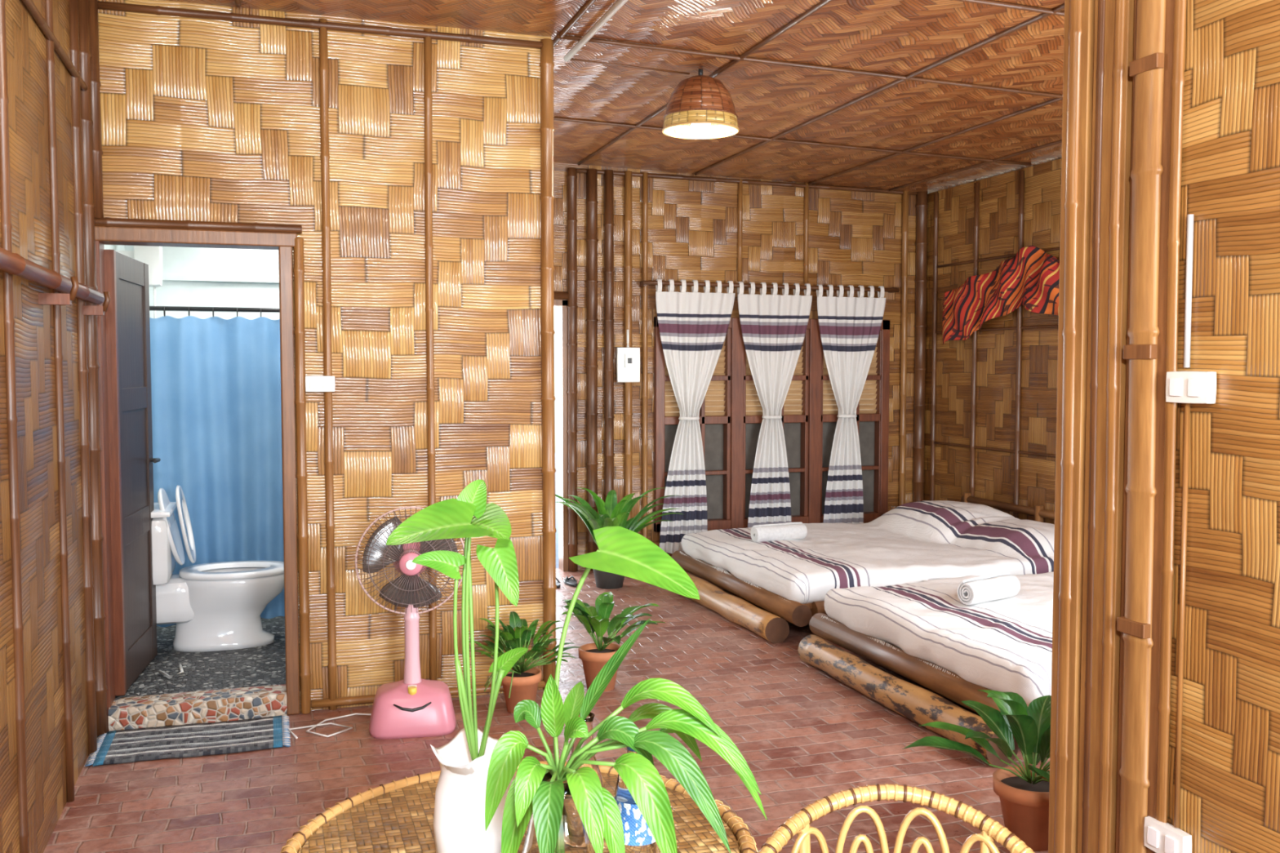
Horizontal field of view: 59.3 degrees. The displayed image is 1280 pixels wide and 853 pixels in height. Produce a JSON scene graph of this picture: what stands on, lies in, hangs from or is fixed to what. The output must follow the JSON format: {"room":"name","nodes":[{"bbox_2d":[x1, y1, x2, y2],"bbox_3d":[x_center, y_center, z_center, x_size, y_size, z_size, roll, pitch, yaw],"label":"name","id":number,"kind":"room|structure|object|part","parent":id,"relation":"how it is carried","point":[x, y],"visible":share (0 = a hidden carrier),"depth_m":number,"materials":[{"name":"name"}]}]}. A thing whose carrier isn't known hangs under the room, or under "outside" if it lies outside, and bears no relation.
{"room":"traditional dwelling","nodes":[
{"label":"traditional dwelling","id":0,"kind":"room"},
{"bbox_2d":[0,0,95,852],"bbox_3d":[-1.295,-0.081,1.551,0.110,3.000,6.360,-1,3,-18],"label":"wall","id":1,"kind":"structure","parent":0,"point":[26,49],"depth_m":3.52,"materials":[{"name":"brown wood"}]},
{"bbox_2d":[0,0,107,852],"bbox_3d":[-1.432,-0.103,2.166,0.067,2.980,5.014,-1,3,-18],"label":"bamboo poles","id":2,"kind":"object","parent":1,"relation":"attached to","point":[78,65],"depth_m":3.89,"materials":[{"name":"brown wood"}]},
{"bbox_2d":[0,247,110,315],"bbox_3d":[-1.397,-0.368,2.209,0.115,0.103,4.700,-1,3,-18],"label":"wall rail","id":3,"kind":"object","parent":1,"relation":"attached to","point":[11,263],"visible":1,"depth_m":3.56,"materials":[{"name":"red wood"}]},
{"bbox_2d":[103,244,124,250],"bbox_3d":[-2.793,-0.098,5.695,0.150,2.600,2.240,-1,3,-18],"label":"wall","id":4,"kind":"structure","parent":0,"point":[117,247],"depth_m":6.23,"materials":[{"name":"paint"}]},
{"bbox_2d":[115,245,163,318],"bbox_3d":[-2.778,-0.877,6.234,0.240,0.900,0.150,-1,3,-18],"label":"water heater","id":5,"kind":"object","parent":4,"relation":"attached to","point":[152,255],"visible":0.39,"depth_m":6.19,"materials":[{"name":"white plastic"}]},
{"bbox_2d":[108,684,287,731],"bbox_3d":[-1.873,1.198,4.796,0.705,0.105,0.170,-1,3,-18],"label":"step","id":6,"kind":"structure","parent":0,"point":[253,702],"depth_m":4.74,"materials":[{"name":"multicoloured stone"}]},
{"bbox_2d":[115,616,285,698],"bbox_3d":[-1.808,1.136,6.031,1.990,0.100,2.140,-1,3,-18],"label":"floor","id":7,"kind":"structure","parent":0,"point":[263,665],"depth_m":5.26,"materials":[{"name":"black stone"}]},
{"bbox_2d":[158,664,183,679],"bbox_3d":[-2.146,1.120,5.144,0.106,0.019,0.200,-1,3,-26],"label":"hose","id":8,"kind":"object","parent":7,"relation":"on","point":[161,672],"visible":1,"depth_m":5.10,"materials":[{"name":"white plastic"}]},
{"bbox_2d":[151,484,284,652],"bbox_3d":[-2.187,0.697,5.641,0.840,0.817,0.439,-1,3,-18],"label":"toilet","id":9,"kind":"object","parent":7,"relation":"on","point":[213,606],"visible":0.7,"depth_m":5.55,"materials":[{"name":"white ceramic"}]},
{"bbox_3d":[-2.449,0.573,5.548,0.289,0.375,0.439,-1,3,-18],"label":"tank","id":10,"kind":"part","parent":9,"relation":"part of","materials":[{"name":"white ceramic"}]},
{"bbox_3d":[-2.327,0.497,5.585,0.113,0.386,0.380,-1,3,-18],"label":"lid","id":11,"kind":"part","parent":9,"relation":"part of","materials":[{"name":"white plastic"}]},
{"bbox_3d":[-2.263,0.486,5.605,0.084,0.392,0.380,-1,3,-18],"label":"seat","id":12,"kind":"part","parent":9,"relation":"part of","materials":[{"name":"white plastic"}]},
{"bbox_2d":[124,244,279,319],"bbox_3d":[-2.130,-0.168,7.022,1.940,2.600,0.130,-1,3,-18],"label":"wall","id":13,"kind":"structure","parent":0,"point":[193,277],"depth_m":6.80,"materials":[{"name":"paint"}]},
{"bbox_2d":[149,306,279,316],"bbox_3d":[-1.844,-0.617,6.128,1.940,0.054,0.042,-1,3,-18],"label":"shower curtain rod","id":14,"kind":"object","parent":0,"point":[164,308],"depth_m":5.98,"materials":[{"name":"white metal"}]},
{"bbox_2d":[149,315,284,626],"bbox_3d":[-1.872,0.226,6.163,1.600,1.643,0.104,-1,3,-18],"label":"shower curtain","id":15,"kind":"object","parent":14,"relation":"hanging from","point":[215,381],"visible":0.27,"depth_m":6.04,"materials":[{"name":"blue fabric"}]},
{"bbox_2d":[97,0,551,711],"bbox_3d":[-1.387,-0.258,4.916,2.040,3.000,0.100,-1,3,-18],"label":"wall","id":16,"kind":"structure","parent":0,"point":[202,119],"depth_m":4.94,"materials":[{"name":"brown wicker"}]},
{"bbox_2d":[103,249,160,695],"bbox_3d":[-2.272,0.185,5.066,0.094,1.880,0.700,-1,3,-12],"label":"door","id":17,"kind":"structure","parent":16,"relation":"in","point":[131,460],"depth_m":4.98,"materials":[{"name":"brown wood"}]},
{"bbox_2d":[94,217,311,731],"bbox_3d":[-1.860,0.197,4.760,0.869,2.108,0.167,-1,3,-18],"label":"trim","id":18,"kind":"structure","parent":16,"relation":"attached to","point":[108,231],"depth_m":4.77,"materials":[{"name":"red wood"}]},
{"bbox_2d":[305,375,335,391],"bbox_3d":[-1.374,-0.183,4.832,0.125,0.070,0.036,-1,3,-18],"label":"light switch","id":19,"kind":"object","parent":16,"relation":"attached to","point":[313,383],"visible":1,"depth_m":4.82,"materials":[{"name":"white plastic"}]},
{"bbox_2d":[88,0,556,710],"bbox_3d":[-1.307,-0.245,4.871,1.937,2.980,0.069,-1,3,-19],"label":"trim","id":20,"kind":"structure","parent":16,"relation":"attached to","point":[547,331],"depth_m":4.96,"materials":[{"name":"brown wood"}]},
{"bbox_2d":[43,568,1049,852],"bbox_3d":[1.031,1.345,3.952,5.980,0.100,9.520,-1,3,-18],"label":"floor","id":21,"kind":"structure","parent":0,"point":[805,736],"depth_m":4.31,"materials":[{"name":"ceramic"}]},
{"bbox_2d":[84,715,290,766],"bbox_3d":[-1.794,1.257,4.519,0.741,0.014,0.416,-1,3,-18],"label":"door mat","id":22,"kind":"object","parent":21,"relation":"on","point":[193,740],"depth_m":4.49,"materials":[{"name":"grey fabric"}]},
{"bbox_2d":[288,506,464,739],"bbox_3d":[-1.091,0.793,4.679,0.732,0.926,0.336,0,3,-3],"label":"electric fan","id":23,"kind":"object","parent":21,"relation":"on","point":[413,706],"visible":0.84,"depth_m":4.62,"materials":[{"name":"pink plastic"}]},
{"bbox_3d":[-1.264,1.243,4.704,0.201,0.021,0.408,3,4,43],"label":"power cord","id":24,"kind":"part","parent":23,"relation":"part of","materials":[{"name":"white plastic"}]},
{"bbox_3d":[-0.951,0.555,4.702,0.159,0.156,0.282,-1,3,-18],"label":"motor","id":25,"kind":"part","parent":23,"relation":"part of","materials":[{"name":"pink plastic"}]},
{"bbox_2d":[280,760,758,852],"bbox_3d":[-0.190,1.033,1.807,0.753,0.756,0.754,-1,3,-12],"label":"table","id":26,"kind":"object","parent":21,"relation":"on","point":[395,816],"visible":0.52,"depth_m":1.87,"materials":[{"name":"wicker"}]},
{"bbox_2d":[386,479,528,852],"bbox_3d":[-0.264,0.376,1.692,0.138,0.582,0.196,2,4,32],"label":"vase","id":27,"kind":"object","parent":26,"relation":"on","point":[459,816],"visible":0.94,"depth_m":1.70,"materials":[{"name":"white ceramic"}]},
{"bbox_2d":[568,712,604,787],"bbox_3d":[-0.090,0.558,1.772,0.068,0.210,0.068,-1,3,-18],"label":"glass carafe","id":28,"kind":"object","parent":26,"relation":"on","point":[588,720],"visible":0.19,"depth_m":1.76,"materials":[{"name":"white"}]},
{"bbox_2d":[484,526,767,852],"bbox_3d":[-0.016,0.414,1.537,0.334,0.523,0.264,2,3,27],"label":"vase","id":29,"kind":"object","parent":26,"relation":"on","point":[567,808],"visible":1,"depth_m":1.53,"materials":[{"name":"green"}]},
{"bbox_2d":[613,746,658,852],"bbox_3d":[-0.005,0.557,1.631,0.066,0.226,0.066,-1,3,-18],"label":"water bottle","id":30,"kind":"object","parent":26,"relation":"on","point":[638,837],"visible":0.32,"depth_m":1.60,"materials":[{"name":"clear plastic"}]},
{"bbox_2d":[469,611,581,713],"bbox_3d":[-0.505,1.039,4.923,0.485,0.410,0.482,1,3,16],"label":"potted plant","id":31,"kind":"object","parent":21,"relation":"on","point":[522,681],"visible":0.84,"depth_m":4.88,"materials":[{"name":"plant"}]},
{"bbox_2d":[555,576,577,588],"bbox_3d":[-0.538,1.068,7.785,0.207,0.049,0.250,-1,3,-18],"label":"sandals","id":32,"kind":"object","parent":21,"relation":"on","point":[569,581],"visible":0.69,"depth_m":7.78,"materials":[{"name":"black plastic"}]},
{"bbox_2d":[561,591,665,691],"bbox_3d":[-0.152,1.006,5.295,0.547,0.436,0.530,2,4,34],"label":"potted plant","id":33,"kind":"object","parent":21,"relation":"on","point":[594,655],"visible":0.92,"depth_m":5.21,"materials":[{"name":"plant"}]},
{"bbox_2d":[555,487,683,589],"bbox_3d":[-0.156,0.747,7.733,1.126,0.698,0.994,-3,4,-44],"label":"potted plant","id":34,"kind":"object","parent":21,"relation":"on","point":[611,513],"visible":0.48,"depth_m":7.63,"materials":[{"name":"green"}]},
{"bbox_2d":[671,492,1054,643],"bbox_3d":[1.580,0.842,7.290,2.484,0.565,1.921,-1,3,-18],"label":"bed","id":35,"kind":"object","parent":21,"relation":"on","point":[919,541],"visible":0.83,"depth_m":6.84,"materials":[{"name":"fabric"}]},
{"bbox_3d":[1.606,1.006,7.307,2.304,0.225,1.921,-1,3,-18],"label":"frame","id":36,"kind":"part","parent":35,"relation":"part of","materials":[{"name":"brown wood"}]},
{"bbox_2d":[750,521,807,542],"bbox_3d":[0.904,0.688,7.315,0.380,0.114,0.101,-1,3,-26],"label":"rolled towel","id":37,"kind":"object","parent":35,"relation":"on","point":[788,531],"visible":1,"depth_m":7.27,"materials":[{"name":"fabric"}]},
{"bbox_2d":[680,500,1054,604],"bbox_3d":[1.611,0.750,7.319,2.278,0.376,1.831,-1,3,-18],"label":"bedspread","id":38,"kind":"object","parent":35,"relation":"on","point":[919,541],"depth_m":6.91,"materials":[{"name":"white fabric"}]},
{"bbox_3d":[2.724,0.819,7.686,0.062,0.560,1.760,-1,3,-18],"label":"headboard","id":39,"kind":"part","parent":35,"relation":"part of","materials":[{"name":"brown wood"}]},
{"bbox_2d":[757,783,1034,852],"bbox_3d":[0.405,1.018,1.703,0.522,0.788,0.514,-1,3,-18],"label":"rattan chair","id":40,"kind":"object","parent":21,"relation":"on","point":[798,824],"visible":1,"depth_m":1.90,"materials":[{"name":"wicker"}]},
{"bbox_2d":[798,572,1053,767],"bbox_3d":[2.220,0.944,5.334,2.491,0.564,1.802,-1,3,-18],"label":"bed","id":41,"kind":"object","parent":21,"relation":"on","point":[922,633],"visible":0.38,"depth_m":4.98,"materials":[{"name":"fabric"}]},
{"bbox_3d":[2.249,1.109,5.352,2.304,0.225,1.802,-1,3,-18],"label":"frame","id":42,"kind":"part","parent":41,"relation":"part of","materials":[{"name":"brown wood"}]},
{"bbox_2d":[824,572,1053,705],"bbox_3d":[2.256,0.876,5.366,2.275,0.332,1.711,-1,3,-18],"label":"bedspread","id":43,"kind":"object","parent":41,"relation":"on","point":[1005,645],"depth_m":5.03,"materials":[{"name":"white fabric"}]},
{"bbox_2d":[956,572,1020,604],"bbox_3d":[1.683,0.781,5.427,0.360,0.123,0.109,-2,4,-36],"label":"rolled towel","id":44,"kind":"object","parent":41,"relation":"on","point":[975,590],"visible":1,"depth_m":5.37,"materials":[{"name":"fabric"}]},
{"bbox_2d":[902,689,1051,851],"bbox_3d":[1.265,1.072,3.585,0.636,0.484,0.648,-3,4,-45],"label":"potted plant","id":45,"kind":"object","parent":21,"relation":"on","point":[1023,791],"visible":0.69,"depth_m":3.54,"materials":[{"name":"plant"}]},
{"bbox_2d":[164,0,1064,193],"bbox_3d":[1.031,-1.712,3.792,5.980,0.218,9.520,-1,3,-18],"label":"ceiling","id":46,"kind":"structure","parent":0,"point":[894,37],"depth_m":5.66,"materials":[{"name":"brown wicker"}]},
{"bbox_2d":[563,0,689,74],"bbox_3d":[0.682,-1.632,3.199,0.655,0.030,4.805,-1,3,-18],"label":"conduit","id":47,"kind":"object","parent":46,"relation":"attached to","point":[618,4],"visible":1,"depth_m":5.02,"materials":[{"name":"white plastic"}]},
{"bbox_2d":[234,0,1064,191],"bbox_3d":[1.020,-1.653,3.860,5.600,0.121,9.050,-1,3,-18],"label":"trim","id":48,"kind":"structure","parent":46,"relation":"attached to","point":[1046,12],"depth_m":5.73,"materials":[{"name":"brown wood"}]},
{"bbox_2d":[662,68,739,139],"bbox_3d":[0.302,-1.610,5.602,0.388,0.340,0.388,-1,3,-18],"label":"ceiling lamp","id":49,"kind":"object","parent":46,"relation":"hanging from","point":[700,107],"depth_m":5.48,"materials":[{"name":"brown wicker"}]},
{"bbox_2d":[553,162,916,570],"bbox_3d":[0.478,-0.452,8.619,3.820,3.000,0.100,-1,3,-18],"label":"wall","id":50,"kind":"structure","parent":0,"point":[855,237],"depth_m":8.53,"materials":[{"name":"brown wood"}]},
{"bbox_2d":[616,329,639,382],"bbox_3d":[-0.083,-0.520,8.305,0.180,0.390,0.060,-1,3,-18],"label":"meter box","id":51,"kind":"object","parent":50,"relation":"attached to","point":[628,358],"visible":1,"depth_m":8.30,"materials":[{"name":"white plastic"}]},
{"bbox_2d":[553,167,928,572],"bbox_3d":[0.507,-0.423,8.598,3.780,2.945,0.202,-1,3,-18],"label":"bamboo poles","id":52,"kind":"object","parent":50,"relation":"attached to","point":[566,302],"depth_m":8.28,"materials":[{"name":"brown wood"}]},
{"bbox_2d":[664,421,875,519],"bbox_3d":[1.028,0.338,8.844,1.880,0.800,0.005,-1,3,-18],"label":"window panes","id":53,"kind":"object","parent":50,"relation":"attached to","point":[713,433],"visible":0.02,"depth_m":8.87,"materials":[{"name":"grey glass"}]},
{"bbox_2d":[640,280,899,293],"bbox_3d":[1.025,-1.075,8.651,2.140,0.044,0.119,-1,3,-18],"label":"curtain rod","id":54,"kind":"object","parent":50,"relation":"attached to","point":[642,283],"visible":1,"depth_m":8.58,"materials":[{"name":"brown wood"}]},
{"bbox_2d":[655,279,734,553],"bbox_3d":[0.416,-0.064,8.445,0.630,2.067,0.096,-1,3,-18],"label":"curtain","id":55,"kind":"object","parent":54,"relation":"hanging from","point":[693,326],"visible":0.96,"depth_m":8.43,"materials":[{"name":"fabric"}]},
{"bbox_2d":[737,281,812,527],"bbox_3d":[1.033,-0.072,8.648,0.620,2.062,0.096,-1,3,-18],"label":"curtain","id":56,"kind":"object","parent":54,"relation":"hanging from","point":[774,326],"visible":0.89,"depth_m":8.63,"materials":[{"name":"fabric"}]},
{"bbox_2d":[816,284,885,524],"bbox_3d":[1.655,-0.080,8.852,0.600,2.057,0.096,-1,3,-18],"label":"curtain","id":57,"kind":"object","parent":54,"relation":"hanging from","point":[850,326],"visible":0.92,"depth_m":8.84,"materials":[{"name":"fabric"}]},
{"bbox_2d":[664,340,877,416],"bbox_3d":[1.037,-0.437,8.777,1.880,0.714,0.028,-1,3,-18],"label":"slats","id":58,"kind":"object","parent":50,"relation":"attached to","point":[714,397],"visible":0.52,"depth_m":8.81,"materials":[{"name":"beige wood"}]},
{"bbox_2d":[653,316,889,532],"bbox_3d":[1.042,-0.030,8.785,1.980,1.620,0.140,-1,3,-18],"label":"frame","id":59,"kind":"object","parent":50,"relation":"attached to","point":[811,419],"visible":0.59,"depth_m":8.77,"materials":[{"name":"red wood"}]},
{"bbox_2d":[924,158,1061,524],"bbox_3d":[3.215,-0.295,6.577,0.100,2.900,5.700,-1,3,-18],"label":"wall","id":60,"kind":"structure","parent":0,"point":[998,217],"depth_m":8.26,"materials":[{"name":"brown wicker"}]},
{"bbox_2d":[929,170,1059,518],"bbox_3d":[3.161,-0.282,6.530,0.046,2.880,5.243,-1,3,-18],"label":"trim","id":61,"kind":"structure","parent":60,"relation":"attached to","point":[1019,327],"depth_m":8.42,"materials":[{"name":"brown wood"}]},
{"bbox_2d":[941,245,1059,344],"bbox_3d":[2.630,-0.919,7.875,0.100,0.659,1.830,-1,3,-18],"label":"textile","id":62,"kind":"object","parent":60,"relation":"attached to","point":[1030,278],"depth_m":7.96,"materials":[{"name":"red fabric"}]},
{"bbox_2d":[1167,0,1279,852],"bbox_3d":[1.774,-0.053,1.198,0.080,2.980,3.770,-1,3,-18],"label":"wall","id":63,"kind":"structure","parent":0,"point":[1230,777],"depth_m":2.49,"materials":[{"name":"brown wicker"}]},
{"bbox_2d":[1048,0,1186,852],"bbox_3d":[1.371,-0.110,2.386,0.143,2.970,1.319,-1,3,-18],"label":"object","id":64,"kind":"structure","parent":63,"relation":"attached to","point":[1123,74],"depth_m":2.80,"materials":[{"name":"brown wood"}]},
{"bbox_2d":[1143,816,1191,852],"bbox_3d":[1.247,0.982,2.665,0.036,0.075,0.125,-1,3,-18],"label":"power outlet","id":65,"kind":"object","parent":63,"relation":"attached to","point":[1159,837],"visible":1,"depth_m":2.66,"materials":[{"name":"white plastic"}]},
{"bbox_2d":[1173,213,1194,827],"bbox_3d":[1.262,0.229,2.613,0.014,1.430,0.018,-1,3,-18],"label":"conduit","id":66,"kind":"object","parent":63,"relation":"attached to","point":[1189,243],"depth_m":2.61,"materials":[{"name":"white plastic"}]},
{"bbox_2d":[1165,370,1216,404],"bbox_3d":[1.258,-0.090,2.576,0.036,0.075,0.125,-1,3,-18],"label":"light switch","id":67,"kind":"object","parent":63,"relation":"attached to","point":[1193,387],"visible":1,"depth_m":2.55,"materials":[{"name":"white plastic"}]},
{"label":"outside","id":68,"kind":"structure","parent":0,"visible":0},
{"bbox_2d":[555,453,558,568],"bbox_3d":[-2.495,0.856,14.055,16.000,0.060,11.860,-1,3,-18],"label":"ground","id":69,"kind":"structure","parent":68,"point":[556,454],"depth_m":12.68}
]}

